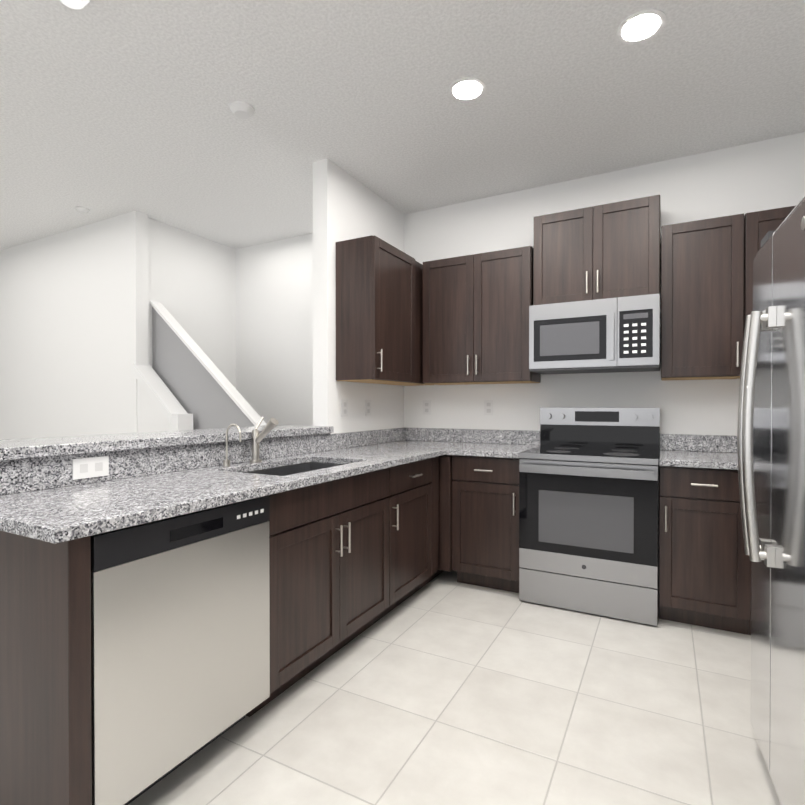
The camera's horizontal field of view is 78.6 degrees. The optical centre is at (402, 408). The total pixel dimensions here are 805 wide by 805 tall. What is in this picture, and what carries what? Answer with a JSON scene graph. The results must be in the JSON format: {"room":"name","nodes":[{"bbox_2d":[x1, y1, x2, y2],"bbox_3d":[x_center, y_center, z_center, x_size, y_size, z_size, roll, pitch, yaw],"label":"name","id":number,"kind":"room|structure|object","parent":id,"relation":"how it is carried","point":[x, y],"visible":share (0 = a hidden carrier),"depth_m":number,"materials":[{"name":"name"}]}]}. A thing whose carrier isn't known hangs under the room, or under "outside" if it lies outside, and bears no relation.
{"room":"kitchen","nodes":[
{"label":"kitchen","id":0,"kind":"room"},
{"bbox_2d":[0,210,192,439],"bbox_3d":[-3.954,-0.228,5.043,5.130,2.800,0.150,0,1,28],"label":"wall","id":1,"kind":"structure","parent":0,"point":[73,325],"depth_m":4.40,"materials":[{"name":"white paint"}]},
{"bbox_2d":[148,218,235,387],"bbox_3d":[-1.995,-0.225,4.626,0.120,2.800,1.000,0,1,28],"label":"wall","id":2,"kind":"structure","parent":0,"point":[191,283],"depth_m":4.62,"materials":[{"name":"white paint"}]},
{"bbox_2d":[150,300,266,429],"bbox_3d":[-1.588,0.130,3.958,1.230,2.100,0.100,0,1,28],"label":"wall panel","id":3,"kind":"object","parent":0,"point":[202,389],"visible":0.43,"depth_m":3.98,"materials":[{"name":"grey paint"}]},
{"bbox_2d":[312,159,403,433],"bbox_3d":[-0.289,-0.218,3.681,0.120,2.800,1.060,0,1,28],"label":"wall","id":4,"kind":"structure","parent":0,"point":[346,206],"depth_m":3.28,"materials":[{"name":"white paint"}]},
{"bbox_2d":[0,427,407,494],"bbox_3d":[-0.676,0.216,2.798,0.024,0.114,2.981,0,1,28],"label":"backsplash","id":5,"kind":"structure","parent":4,"relation":"attached to","point":[28,474],"depth_m":2.14,"materials":[{"name":"stone"}]},
{"bbox_2d":[72,456,108,479],"bbox_3d":[-1.170,0.222,1.848,0.006,0.075,0.130,0,1,28],"label":"outlet","id":6,"kind":"object","parent":5,"relation":"attached to","point":[83,468],"visible":1,"depth_m":1.84,"materials":[{"name":"white plastic"}]},
{"bbox_2d":[341,400,347,416],"bbox_3d":[-0.393,-0.003,3.353,0.006,0.115,0.072,0,1,28],"label":"electrical outlet","id":7,"kind":"object","parent":4,"relation":"attached to","point":[344,408],"visible":1,"depth_m":3.35,"materials":[{"name":"white plastic"}]},
{"bbox_2d":[365,400,370,415],"bbox_3d":[-0.252,-0.005,3.618,0.006,0.115,0.072,0,1,28],"label":"electrical outlet","id":8,"kind":"object","parent":4,"relation":"attached to","point":[367,407],"visible":1,"depth_m":3.61,"materials":[{"name":"white plastic"}]},
{"bbox_2d":[336,235,431,385],"bbox_3d":[-0.064,-0.644,3.604,0.340,0.917,0.972,0,1,28],"label":"upper cabinet","id":9,"kind":"object","parent":4,"relation":"attached to","point":[379,310],"visible":0.98,"depth_m":3.23,"materials":[{"name":"brown wood"}]},
{"bbox_2d":[0,0,804,249],"bbox_3d":[-3.097,-1.644,1.871,9.620,0.080,7.120,0,1,28],"label":"ceiling","id":10,"kind":"structure","parent":0,"point":[110,108],"depth_m":2.56,"materials":[{"name":"white paint"}]},
{"bbox_2d":[60,0,90,8],"bbox_3d":[-1.267,-1.580,1.881,0.130,0.046,0.130,0,1,28],"label":"recessed light","id":11,"kind":"object","parent":10,"relation":"attached to","point":[77,4],"visible":0.98,"depth_m":1.90,"materials":[{"name":"white plastic"}]},
{"bbox_2d":[75,207,89,213],"bbox_3d":[-2.597,-1.604,3.996,0.100,0.032,0.100,0,1,28],"label":"smoke detector","id":12,"kind":"object","parent":10,"relation":"attached to","point":[82,210],"visible":1,"depth_m":3.97,"materials":[{"name":"white plastic"}]},
{"bbox_2d":[229,101,254,118],"bbox_3d":[-0.860,-1.591,2.635,0.130,0.036,0.130,0,1,28],"label":"smoke detector","id":13,"kind":"object","parent":10,"relation":"attached to","point":[242,110],"visible":0.98,"depth_m":2.60,"materials":[{"name":"white plastic"}]},
{"bbox_2d":[448,77,485,101],"bbox_3d":[0.326,-1.605,2.481,0.190,0.006,0.190,0,1,28],"label":"recessed light","id":14,"kind":"object","parent":10,"relation":"in","point":[466,89],"visible":1,"depth_m":2.47,"materials":[{"name":"white"}]},
{"bbox_2d":[616,9,665,43],"bbox_3d":[1.003,-1.602,2.070,0.190,0.006,0.190,0,1,28],"label":"recessed light","id":15,"kind":"object","parent":10,"relation":"in","point":[641,26],"visible":1,"depth_m":2.06,"materials":[{"name":"white"}]},
{"bbox_2d":[128,570,780,804],"bbox_3d":[-3.097,1.221,1.893,9.620,0.050,7.120,0,1,28],"label":"floor","id":16,"kind":"structure","parent":0,"point":[444,688],"depth_m":1.89,"materials":[{"name":"tile"}]},
{"bbox_2d":[0,530,91,804],"bbox_3d":[-1.090,0.762,1.393,0.622,0.875,0.055,0,1,28],"label":"cabinet end panel","id":17,"kind":"object","parent":16,"relation":"on","point":[45,682],"visible":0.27,"depth_m":1.27,"materials":[{"name":"brown wood"}]},
{"bbox_2d":[91,496,269,804],"bbox_3d":[-0.914,0.763,1.702,0.608,0.868,0.641,0,1,28],"label":"dishwasher","id":18,"kind":"object","parent":16,"relation":"on","point":[180,640],"visible":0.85,"depth_m":1.48,"materials":[{"name":"grey paint"}]},
{"bbox_2d":[245,468,388,716],"bbox_3d":[-0.540,0.754,2.400,0.645,0.875,0.930,0,1,28],"label":"base cabinet","id":19,"kind":"object","parent":16,"relation":"on","point":[329,566],"visible":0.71,"depth_m":2.17,"materials":[{"name":"brown wood"}]},
{"bbox_2d":[0,440,471,543],"bbox_3d":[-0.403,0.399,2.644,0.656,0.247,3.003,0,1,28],"label":"countertop","id":20,"kind":"structure","parent":19,"relation":"on","point":[60,514],"depth_m":1.71,"materials":[{"name":"stone"}]},
{"bbox_2d":[223,424,240,466],"bbox_3d":[-0.808,0.174,2.341,0.111,0.205,0.032,0,1,28],"label":"tap","id":21,"kind":"object","parent":20,"relation":"on","point":[226,462],"visible":1,"depth_m":2.35,"materials":[{"name":"silver metal"}]},
{"bbox_2d":[250,417,278,462],"bbox_3d":[-0.698,0.160,2.511,0.173,0.232,0.085,0,1,28],"label":"faucet","id":22,"kind":"object","parent":20,"relation":"on","point":[257,437],"visible":0.98,"depth_m":2.51,"materials":[{"name":"silver metal"}]},
{"bbox_2d":[246,462,343,475],"bbox_3d":[-0.514,0.418,2.435,0.424,0.211,0.704,0,1,28],"label":"sink basin","id":23,"kind":"object","parent":20,"relation":"in","point":[288,468],"depth_m":2.68,"materials":[{"name":"silver metal"}]},
{"bbox_2d":[375,458,431,622],"bbox_3d":[-0.191,0.750,3.053,0.645,0.875,0.550,0,1,28],"label":"base cabinet","id":24,"kind":"object","parent":16,"relation":"on","point":[410,527],"visible":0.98,"depth_m":2.90,"materials":[{"name":"brown wood"}]},
{"bbox_2d":[419,455,452,588],"bbox_3d":[0.132,0.745,3.627,0.674,0.875,0.767,0,1,28],"label":"cabinet filler","id":25,"kind":"object","parent":16,"relation":"on","point":[442,480],"visible":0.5,"depth_m":3.26,"materials":[{"name":"brown wood"}]},
{"bbox_2d":[452,455,520,592],"bbox_3d":[0.662,0.747,3.413,0.458,0.875,0.645,0,1,28],"label":"base cabinet","id":26,"kind":"object","parent":16,"relation":"on","point":[485,521],"visible":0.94,"depth_m":3.17,"materials":[{"name":"brown wood"}]},
{"bbox_2d":[448,443,539,457],"bbox_3d":[0.651,0.287,3.406,0.477,0.035,0.663,0,1,28],"label":"countertop","id":27,"kind":"structure","parent":26,"relation":"on","point":[474,449],"depth_m":3.24,"materials":[{"name":"stone"}]},
{"bbox_2d":[519,407,659,625],"bbox_3d":[1.184,0.592,3.091,0.757,1.190,0.718,0,1,28],"label":"range","id":28,"kind":"object","parent":16,"relation":"on","point":[588,510],"visible":1,"depth_m":2.86,"materials":[{"name":"grey paint"}]},
{"bbox_2d":[659,466,750,634],"bbox_3d":[1.723,0.751,2.846,0.418,0.875,0.645,0,1,28],"label":"base cabinet","id":29,"kind":"object","parent":16,"relation":"on","point":[704,570],"visible":0.96,"depth_m":2.61,"materials":[{"name":"brown wood"}]},
{"bbox_2d":[659,450,737,469],"bbox_3d":[2.022,0.292,2.683,1.096,0.035,0.646,0,1,28],"label":"countertop","id":30,"kind":"structure","parent":29,"relation":"on","point":[694,459],"depth_m":2.65,"materials":[{"name":"stone"}]},
{"bbox_2d":[737,195,804,804],"bbox_3d":[1.335,0.311,1.189,0.810,1.780,0.910,0,0,25],"label":"refrigerator","id":31,"kind":"object","parent":16,"relation":"on","point":[771,438],"visible":1,"depth_m":1.43,"materials":[{"name":"grey paint"}]},
{"bbox_2d":[236,132,804,435],"bbox_3d":[0.505,-0.220,3.926,5.190,2.800,0.120,0,1,28],"label":"wall","id":32,"kind":"structure","parent":0,"point":[274,329],"depth_m":3.66,"materials":[{"name":"white paint"}]},
{"bbox_2d":[423,400,430,414],"bbox_3d":[0.199,-0.008,4.020,0.072,0.115,0.006,0,1,28],"label":"electrical outlet","id":33,"kind":"object","parent":32,"relation":"attached to","point":[426,407],"visible":1,"depth_m":4.01,"materials":[{"name":"white plastic"}]},
{"bbox_2d":[408,428,539,444],"bbox_3d":[0.524,0.213,3.835,1.104,0.105,0.020,0,1,28],"label":"backsplash","id":34,"kind":"structure","parent":32,"relation":"attached to","point":[522,437],"depth_m":3.80,"materials":[{"name":"stone"}]},
{"bbox_2d":[423,246,540,384],"bbox_3d":[0.569,-0.644,3.625,0.812,0.917,0.340,0,1,28],"label":"upper cabinet","id":35,"kind":"object","parent":32,"relation":"attached to","point":[475,318],"visible":0.98,"depth_m":3.49,"materials":[{"name":"brown wood"}]},
{"bbox_2d":[484,400,492,414],"bbox_3d":[0.662,-0.006,3.773,0.072,0.115,0.006,0,1,28],"label":"electrical outlet","id":36,"kind":"object","parent":32,"relation":"attached to","point":[488,407],"visible":1,"depth_m":3.77,"materials":[{"name":"white plastic"}]},
{"bbox_2d":[533,195,660,304],"bbox_3d":[1.273,-0.983,3.246,0.757,0.614,0.340,0,1,28],"label":"upper cabinet","id":37,"kind":"object","parent":32,"relation":"attached to","point":[609,250],"visible":0.83,"depth_m":3.11,"materials":[{"name":"brown wood"}]},
{"bbox_2d":[529,294,659,373],"bbox_3d":[1.253,-0.458,3.212,0.757,0.428,0.427,0,1,28],"label":"microwave","id":38,"kind":"object","parent":37,"relation":"attached to","point":[612,335],"visible":1,"depth_m":3.04,"materials":[{"name":"grey paint"}]},
{"bbox_2d":[660,434,737,452],"bbox_3d":[2.167,0.220,2.958,1.094,0.105,0.020,0,1,28],"label":"backsplash","id":39,"kind":"structure","parent":32,"relation":"attached to","point":[678,442],"depth_m":3.10,"materials":[{"name":"stone"}]},
{"bbox_2d":[661,213,743,380],"bbox_3d":[1.795,-0.639,2.970,0.413,0.917,0.340,0,1,28],"label":"upper cabinet","id":40,"kind":"object","parent":32,"relation":"attached to","point":[702,299],"visible":0.96,"depth_m":2.86,"materials":[{"name":"brown wood"}]},
{"bbox_2d":[739,206,794,378],"bbox_3d":[2.279,-0.637,2.712,0.675,0.917,0.340,0,1,28],"label":"upper cabinet","id":41,"kind":"object","parent":32,"relation":"attached to","point":[758,225],"visible":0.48,"depth_m":2.74,"materials":[{"name":"brown wood"}]},
{"bbox_3d":[-0.992,0.677,2.372,0.120,1.030,1.925,0,1,28],"label":"wall","id":42,"kind":"structure","parent":0,"visible":0},
{"bbox_2d":[0,425,333,460],"bbox_3d":[-1.104,0.141,2.401,0.450,0.040,1.968,0,1,28],"label":"bar","id":43,"kind":"object","parent":42,"relation":"on","point":[11,449],"visible":1,"depth_m":2.04,"materials":[{"name":"grey stone"}]}
]}

